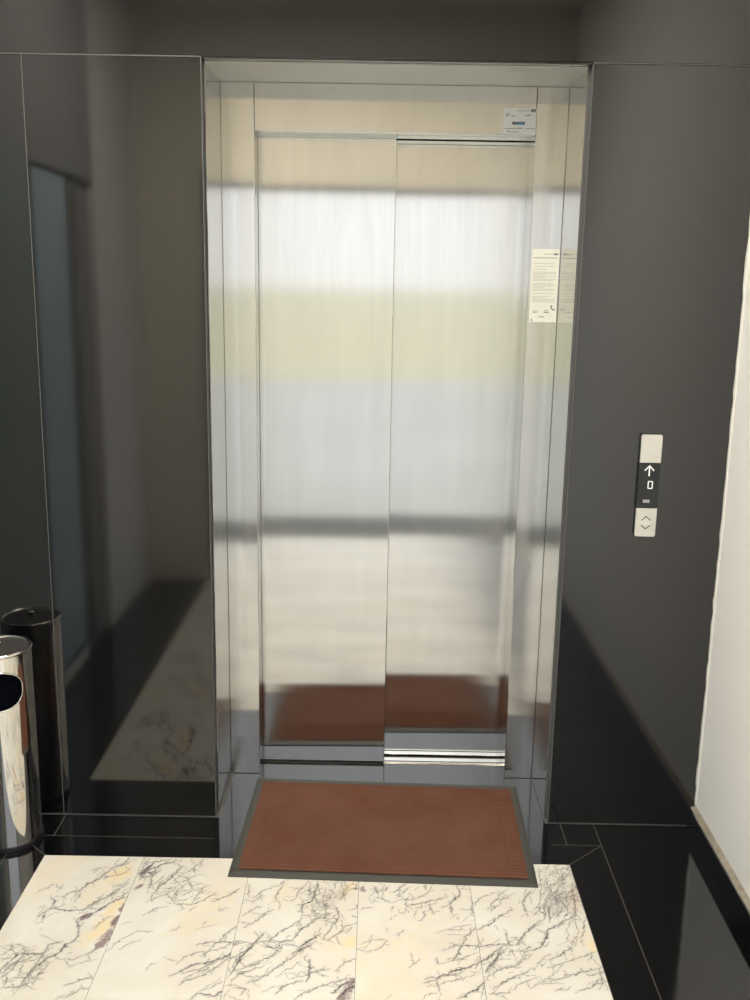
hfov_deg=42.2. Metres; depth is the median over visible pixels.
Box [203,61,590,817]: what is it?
entrance
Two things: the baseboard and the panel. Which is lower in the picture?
the baseboard
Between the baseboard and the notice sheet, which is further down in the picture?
the baseboard
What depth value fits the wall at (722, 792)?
2.71 m
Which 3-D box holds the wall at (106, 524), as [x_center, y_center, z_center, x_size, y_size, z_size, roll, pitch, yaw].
[-0.106,-0.622,2.980,2.950,3.220,0.600,1,12,0]
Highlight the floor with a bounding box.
[0,757,749,999]
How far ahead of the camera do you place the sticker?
2.85 m
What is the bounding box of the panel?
[633,434,662,536]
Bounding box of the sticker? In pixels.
[503,108,536,134]
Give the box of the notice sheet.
[529,249,559,321]
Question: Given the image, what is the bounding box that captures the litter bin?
[0,635,43,853]
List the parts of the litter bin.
lid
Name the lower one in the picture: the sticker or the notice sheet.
the notice sheet
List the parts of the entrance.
door panel, door sill, door panel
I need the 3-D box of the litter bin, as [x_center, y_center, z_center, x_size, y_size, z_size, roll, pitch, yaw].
[-1.079,0.703,2.837,0.184,0.621,0.184,-1,13,-9]
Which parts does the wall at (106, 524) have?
granite panel, granite panel, granite panel, granite panel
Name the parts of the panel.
plate, plate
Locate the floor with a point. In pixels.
(101, 907)
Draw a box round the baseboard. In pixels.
[687,805,749,941]
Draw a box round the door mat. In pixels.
[227,778,537,887]
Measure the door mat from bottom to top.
0.009 m
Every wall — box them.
[0,0,749,825]
[694,217,749,897]

